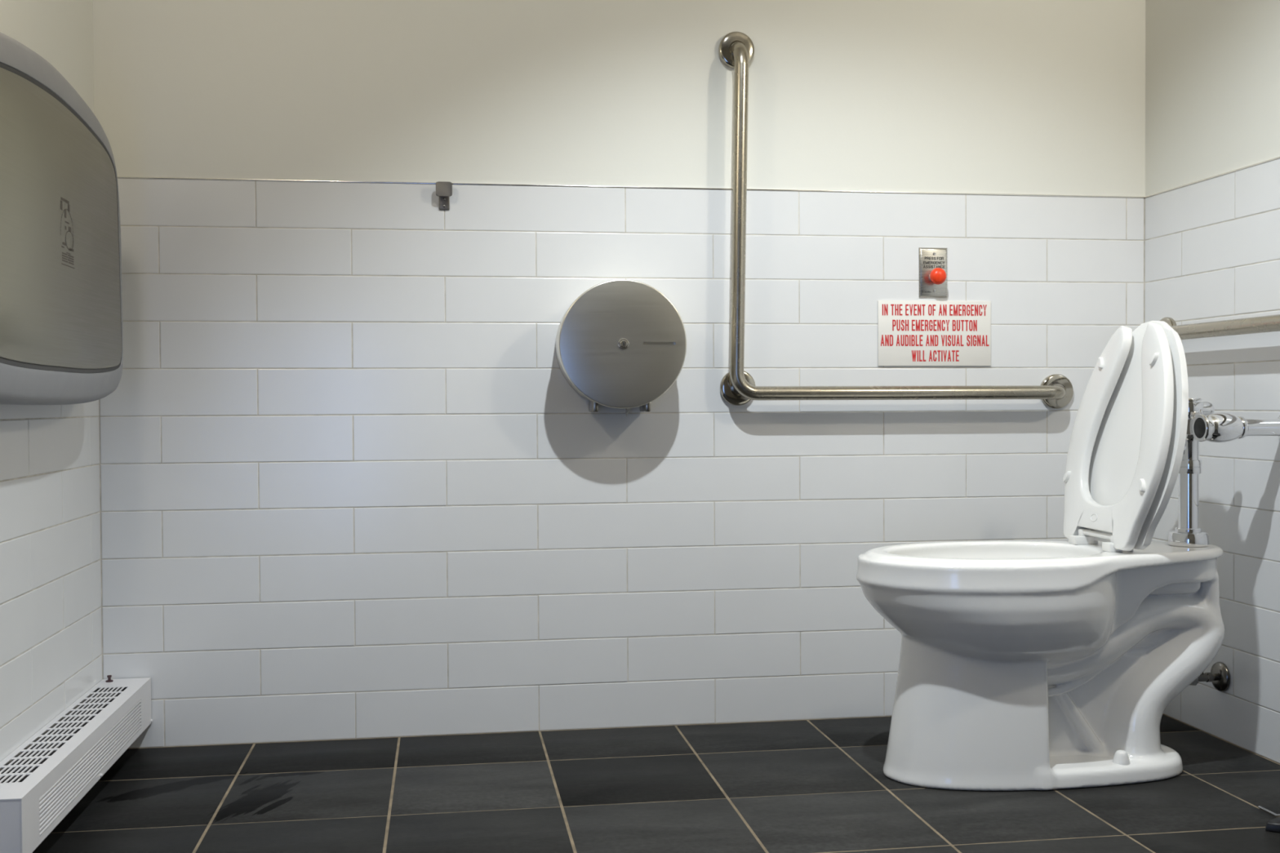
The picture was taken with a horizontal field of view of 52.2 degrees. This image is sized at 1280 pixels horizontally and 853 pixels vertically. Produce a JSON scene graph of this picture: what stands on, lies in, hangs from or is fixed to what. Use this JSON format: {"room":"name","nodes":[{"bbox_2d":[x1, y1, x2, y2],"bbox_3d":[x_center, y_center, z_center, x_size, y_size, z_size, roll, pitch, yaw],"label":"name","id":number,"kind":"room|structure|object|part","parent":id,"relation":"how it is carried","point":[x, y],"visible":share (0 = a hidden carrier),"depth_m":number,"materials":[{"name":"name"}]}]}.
{"room":"public restroom","nodes":[
{"label":"public restroom","id":0,"kind":"room"},
{"bbox_2d":[0,0,102,761],"bbox_3d":[-0.959,-0.620,1.015,0.120,2.700,3.720,0,1,-9],"label":"wall","id":1,"kind":"structure","parent":0,"point":[51,624],"depth_m":2.45,"materials":[{"name":"white tile"}]},
{"bbox_2d":[0,31,123,404],"bbox_3d":[-1.011,-0.319,2.145,0.106,0.568,0.942,0,1,-9],"label":"station","id":2,"kind":"object","parent":1,"relation":"attached to","point":[61,331],"visible":1,"depth_m":2.13,"materials":[{"name":"metal"}]},
{"bbox_2d":[0,675,152,852],"bbox_3d":[-1.044,0.597,2.396,0.103,0.115,0.880,0,1,-9],"label":"heater","id":3,"kind":"object","parent":1,"relation":"attached to","point":[42,780],"visible":1,"depth_m":2.28,"materials":[{"name":"white metal"}]},
{"bbox_2d":[0,686,124,782],"bbox_3d":[-1.054,0.554,2.396,0.061,0.001,0.704,0,1,-9],"label":"grille","id":4,"kind":"object","parent":3,"relation":"attached to","point":[24,764],"depth_m":2.35,"materials":[{"name":"white metal"}]},
{"bbox_3d":[-1.137,0.540,2.798,0.015,0.014,0.015,0,1,-9],"label":"vent knob","id":5,"kind":"part","parent":3,"relation":"part of","materials":[{"name":"brown plastic"}]},
{"bbox_2d":[93,0,1145,748],"bbox_3d":[0.018,-0.661,3.043,2.537,2.700,0.120,0,1,-9],"label":"wall","id":6,"kind":"structure","parent":0,"point":[354,483],"depth_m":2.96,"materials":[{"name":"white tile"}]},
{"bbox_2d":[435,181,452,209],"bbox_3d":[-0.435,-0.513,2.903,0.036,0.059,0.026,0,1,-9],"label":"robe hook","id":7,"kind":"object","parent":6,"relation":"attached to","point":[443,189],"visible":1,"depth_m":2.89,"materials":[{"name":"grey metal"}]},
{"bbox_3d":[-0.437,-0.508,2.914,0.024,0.049,0.004,0,1,-9],"label":"plate","id":8,"kind":"part","parent":7,"relation":"part of","materials":[{"name":"grey metal"}]},
{"bbox_2d":[555,279,686,412],"bbox_3d":[-0.045,-0.177,2.913,0.282,0.290,0.133,0,1,-9],"label":"dispenser","id":9,"kind":"object","parent":6,"relation":"attached to","point":[621,343],"visible":1,"depth_m":2.85,"materials":[{"name":"silver metal"}]},
{"bbox_2d":[625,408,631,416],"bbox_3d":[-0.046,-0.149,2.925,0.189,0.255,0.088,0,1,-9],"label":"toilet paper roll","id":10,"kind":"object","parent":9,"relation":"in","point":[628,409],"visible":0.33,"depth_m":2.92,"materials":[{"name":"white paper"}]},
{"bbox_2d":[117,176,1144,198],"bbox_3d":[0.027,-0.546,2.988,2.417,0.003,0.007,0,1,-9],"label":"trim","id":11,"kind":"structure","parent":6,"relation":"attached to","point":[117,176],"depth_m":2.97,"materials":[{"name":"silver metal"}]},
{"bbox_2d":[718,31,1073,408],"bbox_3d":[0.614,-0.475,3.045,0.865,0.871,0.080,0,1,-9],"label":"grab bar","id":12,"kind":"object","parent":6,"relation":"attached to","point":[738,387],"visible":1,"depth_m":2.97,"materials":[{"name":"silver metal"}]},
{"bbox_3d":[0.230,-0.089,2.996,0.031,0.032,0.044,0,1,-9],"label":"post","id":13,"kind":"part","parent":12,"relation":"part of","materials":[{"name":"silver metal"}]},
{"bbox_2d":[919,247,947,297],"bbox_3d":[0.696,-0.363,3.066,0.070,0.118,0.046,0,1,-9],"label":"button","id":14,"kind":"object","parent":6,"relation":"attached to","point":[933,261],"visible":1,"depth_m":3.08,"materials":[{"name":"silver metal"}]},
{"bbox_2d":[877,300,991,365],"bbox_3d":[0.697,-0.220,3.090,0.279,0.154,0.004,0,1,-9],"label":"sign","id":15,"kind":"object","parent":6,"relation":"attached to","point":[910,332],"visible":1,"depth_m":3.09,"materials":[{"name":"white plastic"}]},
{"bbox_2d":[32,714,1279,852],"bbox_3d":[0.303,0.780,1.225,2.657,0.120,3.847,0,1,-9],"label":"floor","id":16,"kind":"structure","parent":0,"point":[811,785],"depth_m":2.44,"materials":[{"name":"tile"}]},
{"bbox_2d":[856,320,1224,791],"bbox_3d":[0.810,0.239,2.631,0.764,0.906,0.384,0,1,-9],"label":"toilet","id":17,"kind":"object","parent":16,"relation":"on","point":[1024,664],"visible":1,"depth_m":2.53,"materials":[{"name":"porcelain"}]},
{"bbox_3d":[0.811,0.469,2.635,0.764,0.446,0.383,0,1,-9],"label":"bowl","id":18,"kind":"part","parent":17,"relation":"part of","materials":[{"name":"white ceramic"}]},
{"bbox_3d":[0.971,0.016,2.652,0.114,0.448,0.362,0,1,-9],"label":"seat","id":19,"kind":"part","parent":17,"relation":"part of","materials":[{"name":"plastic"}]},
{"bbox_3d":[1.002,0.011,2.656,0.110,0.452,0.370,0,1,-9],"label":"lid","id":20,"kind":"part","parent":17,"relation":"part of","materials":[{"name":"plastic"}]},
{"bbox_2d":[1168,398,1279,546],"bbox_3d":[1.193,0.093,2.652,0.219,0.300,0.147,0,1,-9],"label":"valve","id":21,"kind":"object","parent":17,"relation":"on","point":[1203,425],"visible":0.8,"depth_m":2.65,"materials":[{"name":"silver metal"}]},
{"bbox_2d":[1257,805,1279,832],"bbox_3d":[1.220,0.577,2.230,0.277,0.240,0.314,0,1,-9],"label":"pedal bin","id":22,"kind":"object","parent":16,"relation":"on","point":[1273,825],"visible":1,"depth_m":2.25,"materials":[{"name":"black plastic"}]},
{"bbox_3d":[1.133,0.687,2.346,0.013,0.017,0.064,-1,1,-19],"label":"rail","id":23,"kind":"part","parent":22,"relation":"part of","materials":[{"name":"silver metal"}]},
{"bbox_2d":[1144,0,1279,764],"bbox_3d":[1.549,-0.640,1.393,0.120,2.700,3.720,0,1,-9],"label":"wall","id":24,"kind":"structure","parent":0,"point":[1212,246],"depth_m":2.83,"materials":[{"name":"white tile"}]},
{"bbox_2d":[1190,662,1230,692],"bbox_3d":[1.234,0.549,2.860,0.085,0.066,0.065,0,1,-9],"label":"shutoff valve","id":25,"kind":"object","parent":24,"relation":"attached to","point":[1220,677],"visible":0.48,"depth_m":2.85,"materials":[{"name":"silver metal"}]},
{"bbox_3d":[1.204,0.550,2.856,0.022,0.036,0.026,0,1,-9],"label":"handle","id":26,"kind":"part","parent":25,"relation":"part of","materials":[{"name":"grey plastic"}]},
{"bbox_2d":[1144,156,1279,198],"bbox_3d":[1.492,-0.525,1.386,0.007,0.003,3.600,0,1,-9],"label":"trim","id":27,"kind":"structure","parent":24,"relation":"attached to","point":[1277,157],"depth_m":2.87,"materials":[{"name":"silver metal"}]},
{"bbox_2d":[1160,314,1279,339],"bbox_3d":[1.280,-0.205,2.566,0.070,0.085,1.085,0,1,-9],"label":"grab bar","id":28,"kind":"object","parent":24,"relation":"attached to","point":[1270,323],"visible":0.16,"depth_m":2.72,"materials":[{"name":"silver metal"}]}
]}

